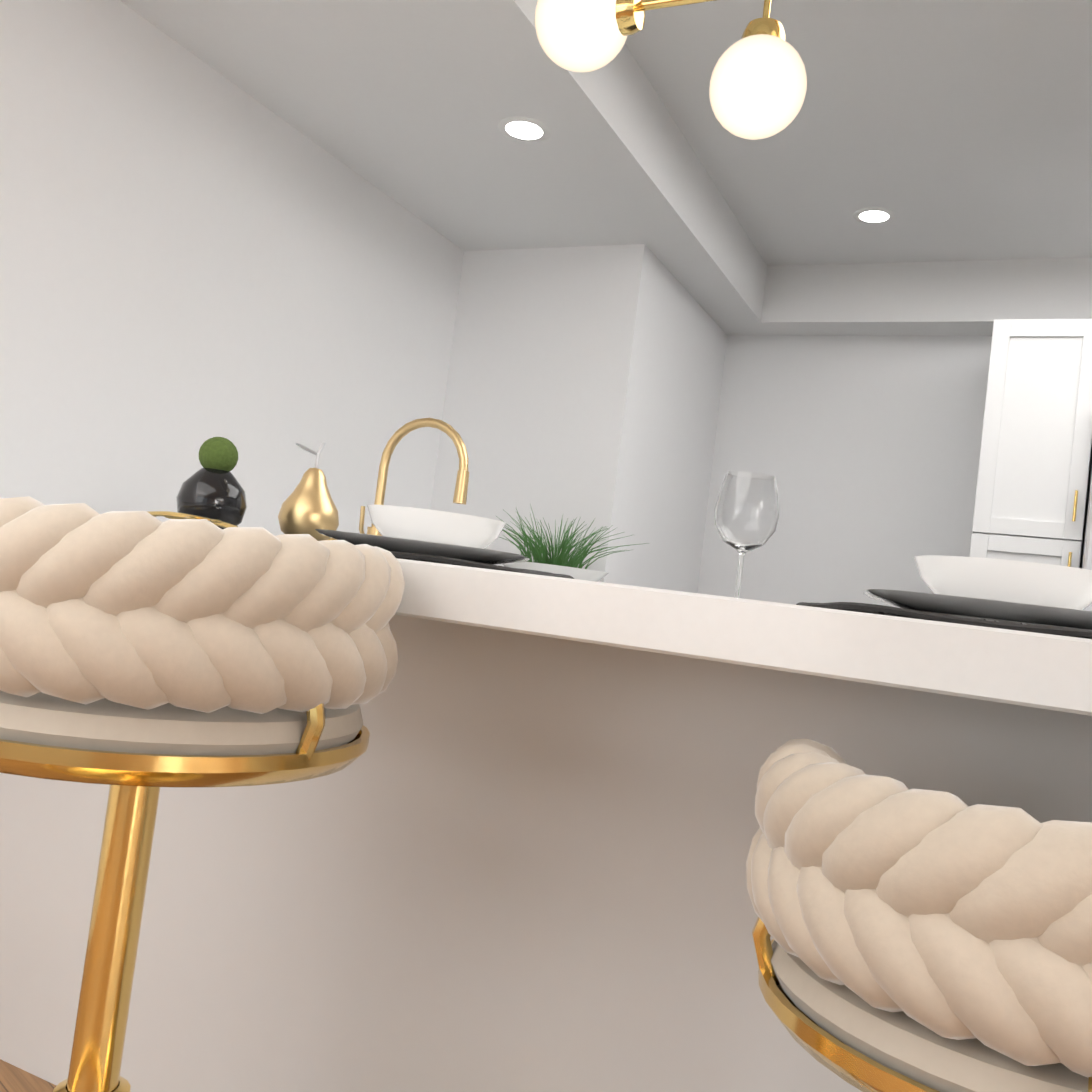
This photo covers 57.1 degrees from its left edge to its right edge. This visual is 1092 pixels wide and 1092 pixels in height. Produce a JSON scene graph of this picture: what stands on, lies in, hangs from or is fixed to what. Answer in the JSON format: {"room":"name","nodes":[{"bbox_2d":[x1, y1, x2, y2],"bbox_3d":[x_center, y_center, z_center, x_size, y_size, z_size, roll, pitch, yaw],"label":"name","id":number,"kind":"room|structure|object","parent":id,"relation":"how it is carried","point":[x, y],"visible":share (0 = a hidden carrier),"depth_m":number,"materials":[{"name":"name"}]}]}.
{"room":"kitchen","nodes":[
{"label":"kitchen","id":0,"kind":"room"},
{"bbox_2d":[0,1059,55,1091],"bbox_3d":[2.053,1.183,-0.723,15.000,0.100,10.200,6,-3,25],"label":"floor","id":1,"kind":"structure","parent":0,"point":[13,1078],"depth_m":1.65,"materials":[{"name":"brown wood"}]},
{"bbox_2d":[0,496,404,1091],"bbox_3d":[-0.448,0.433,0.989,0.494,0.929,0.490,6,-3,25],"label":"stool","id":2,"kind":"object","parent":1,"relation":"on","point":[145,656],"visible":1,"depth_m":0.83,"materials":[{"name":"beige fabric"}]},
{"bbox_2d":[0,558,1091,1091],"bbox_3d":[0.154,0.572,2.256,2.720,0.920,2.500,6,-3,25],"label":"kitchen island","id":3,"kind":"object","parent":1,"relation":"on","point":[508,850],"visible":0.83,"depth_m":1.33,"materials":[{"name":"paint"}]},
{"bbox_2d":[147,511,336,539],"bbox_3d":[-0.552,-0.018,1.909,0.440,0.040,0.482,6,-3,25],"label":"glass tray","id":4,"kind":"object","parent":3,"relation":"on","point":[177,515],"visible":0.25,"depth_m":1.70,"materials":[{"name":"gold metal"}]},
{"bbox_2d":[176,437,246,528],"bbox_3d":[-0.608,-0.115,1.841,0.124,0.172,0.124,6,-3,25],"label":"vase","id":5,"kind":"object","parent":4,"relation":"on","point":[212,488],"visible":0.79,"depth_m":1.80,"materials":[{"name":"ceramic"}]},
{"bbox_2d":[278,442,338,540],"bbox_3d":[-0.459,-0.105,1.970,0.118,0.201,0.118,6,-3,25],"label":"pear","id":6,"kind":"object","parent":4,"relation":"on","point":[308,506],"visible":0.81,"depth_m":1.93,"materials":[{"name":"gold metal"}]},
{"bbox_2d":[359,418,468,535],"bbox_3d":[-0.351,-0.143,2.646,0.298,0.408,0.106,6,-3,25],"label":"faucet","id":7,"kind":"object","parent":3,"relation":"on","point":[462,478],"visible":0.79,"depth_m":2.66,"materials":[{"name":"gold metal"}]},
{"bbox_2d":[390,551,573,578],"bbox_3d":[-0.164,0.022,1.380,0.413,0.011,0.409,6,-3,25],"label":"placemat","id":8,"kind":"object","parent":3,"relation":"on","point":[428,558],"visible":0.29,"depth_m":1.20,"materials":[{"name":"black wicker"}]},
{"bbox_2d":[315,505,529,564],"bbox_3d":[-0.161,-0.015,1.378,0.308,0.060,0.308,6,-3,25],"label":"plate","id":9,"kind":"object","parent":8,"relation":"on","point":[436,533],"visible":0.96,"depth_m":1.30,"materials":[{"name":"ceramic"}]},
{"bbox_2d":[496,505,646,581],"bbox_3d":[0.055,0.010,3.411,0.546,0.274,0.557,6,-3,25],"label":"potted plant","id":10,"kind":"object","parent":3,"relation":"on","point":[559,564],"visible":0.77,"depth_m":3.35,"materials":[{"name":"plant"}]},
{"bbox_2d":[714,471,778,597],"bbox_3d":[0.333,-0.010,1.690,0.108,0.222,0.108,6,-3,25],"label":"wine glass","id":11,"kind":"object","parent":3,"relation":"on","point":[746,513],"visible":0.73,"depth_m":1.65,"materials":[{"name":"clear glass"}]},
{"bbox_2d":[796,602,1091,638],"bbox_3d":[0.476,0.086,1.062,0.410,0.011,0.410,6,-3,25],"label":"placemat","id":12,"kind":"object","parent":3,"relation":"on","point":[969,620],"visible":0.6,"depth_m":0.91,"materials":[{"name":"black wicker"}]},
{"bbox_2d":[863,555,1091,629],"bbox_3d":[0.482,0.051,1.060,0.292,0.060,0.292,6,-3,25],"label":"plate","id":13,"kind":"object","parent":12,"relation":"on","point":[1031,592],"visible":0.9,"depth_m":0.99,"materials":[{"name":"ceramic"}]},
{"bbox_2d":[746,739,1091,1091],"bbox_3d":[0.368,0.592,0.823,0.516,0.799,0.473,6,-3,25],"label":"stool","id":14,"kind":"object","parent":1,"relation":"on","point":[930,941],"visible":1,"depth_m":0.68,"materials":[{"name":"beige fabric"}]},
{"bbox_2d":[0,0,463,535],"bbox_3d":[-1.969,-0.579,0.895,0.100,2.550,9.400,6,-3,25],"label":"wall","id":15,"kind":"structure","parent":0,"point":[196,252],"depth_m":2.77,"materials":[{"name":"paint"}]},
{"bbox_2d":[120,0,769,334],"bbox_3d":[-0.071,-1.327,3.441,0.990,0.260,3.350,6,-3,25],"label":"ceiling","id":16,"kind":"structure","parent":0,"point":[409,105],"depth_m":2.99,"materials":[{"name":"paint"}]},
{"bbox_2d":[498,116,550,141],"bbox_3d":[-0.064,-1.216,2.933,0.158,0.004,0.158,6,-3,25],"label":"recessed light","id":17,"kind":"object","parent":16,"relation":"in","point":[522,129],"visible":1,"depth_m":2.92,"materials":[{"name":"paint"}]},
{"bbox_2d":[431,244,727,592],"bbox_3d":[0.148,-0.125,4.404,0.780,2.500,1.200,6,-3,25],"label":"wall","id":18,"kind":"structure","parent":0,"point":[584,383],"depth_m":3.91,"materials":[{"name":"paint"}]},
{"bbox_2d":[697,335,991,607],"bbox_3d":[5.084,0.288,2.779,11.320,2.750,0.100,6,-3,25],"label":"wall","id":19,"kind":"structure","parent":0,"point":[864,451],"depth_m":4.52,"materials":[{"name":"paint"}]},
{"bbox_2d":[625,0,1091,265],"bbox_3d":[1.555,-1.342,2.684,4.560,0.100,3.350,6,-3,25],"label":"ceiling","id":20,"kind":"structure","parent":0,"point":[951,130],"depth_m":3.17,"materials":[{"name":"paint"}]},
{"bbox_2d":[535,0,715,72],"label":"pendant light","id":21,"kind":"object","parent":20,"relation":"hanging from","point":[582,36],"depth_m":1.89,"materials":[{"name":"white glass"}]},
{"bbox_2d":[709,0,806,139],"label":"pendant light","id":22,"kind":"object","parent":20,"relation":"hanging from","point":[758,86],"depth_m":1.73,"materials":[{"name":"white glass"}]},
{"bbox_2d":[853,208,895,223],"bbox_3d":[1.263,-1.270,3.860,0.158,0.004,0.158,6,-3,25],"label":"recessed light","id":23,"kind":"object","parent":20,"relation":"in","point":[874,215],"visible":1,"depth_m":3.85,"materials":[{"name":"paint"}]},
{"bbox_2d":[761,257,1091,335],"bbox_3d":[2.639,-0.969,3.880,3.570,0.260,0.210,6,-3,25],"label":"ceiling soffit","id":24,"kind":"structure","parent":0,"point":[959,298],"depth_m":4.28,"materials":[{"name":"paint"}]},
{"bbox_3d":[1.764,1.223,2.295,3.380,0.030,3.390,6,-3,25],"label":"floor","id":25,"kind":"structure","parent":0,"visible":0},
{"bbox_2d":[969,319,1091,567],"bbox_3d":[1.835,0.248,3.897,0.364,2.130,0.618,6,-3,25],"label":"tall cabinet","id":26,"kind":"object","parent":25,"relation":"on","point":[1033,473],"visible":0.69,"depth_m":3.63,"materials":[{"name":"white wood"}]},
{"bbox_2d":[1080,447,1091,610],"bbox_3d":[2.354,0.461,3.548,0.893,1.805,0.709,6,-3,25],"label":"fridge","id":27,"kind":"object","parent":25,"relation":"on","point":[1086,557],"depth_m":3.51,"materials":[{"name":"silver metal"}]}
]}

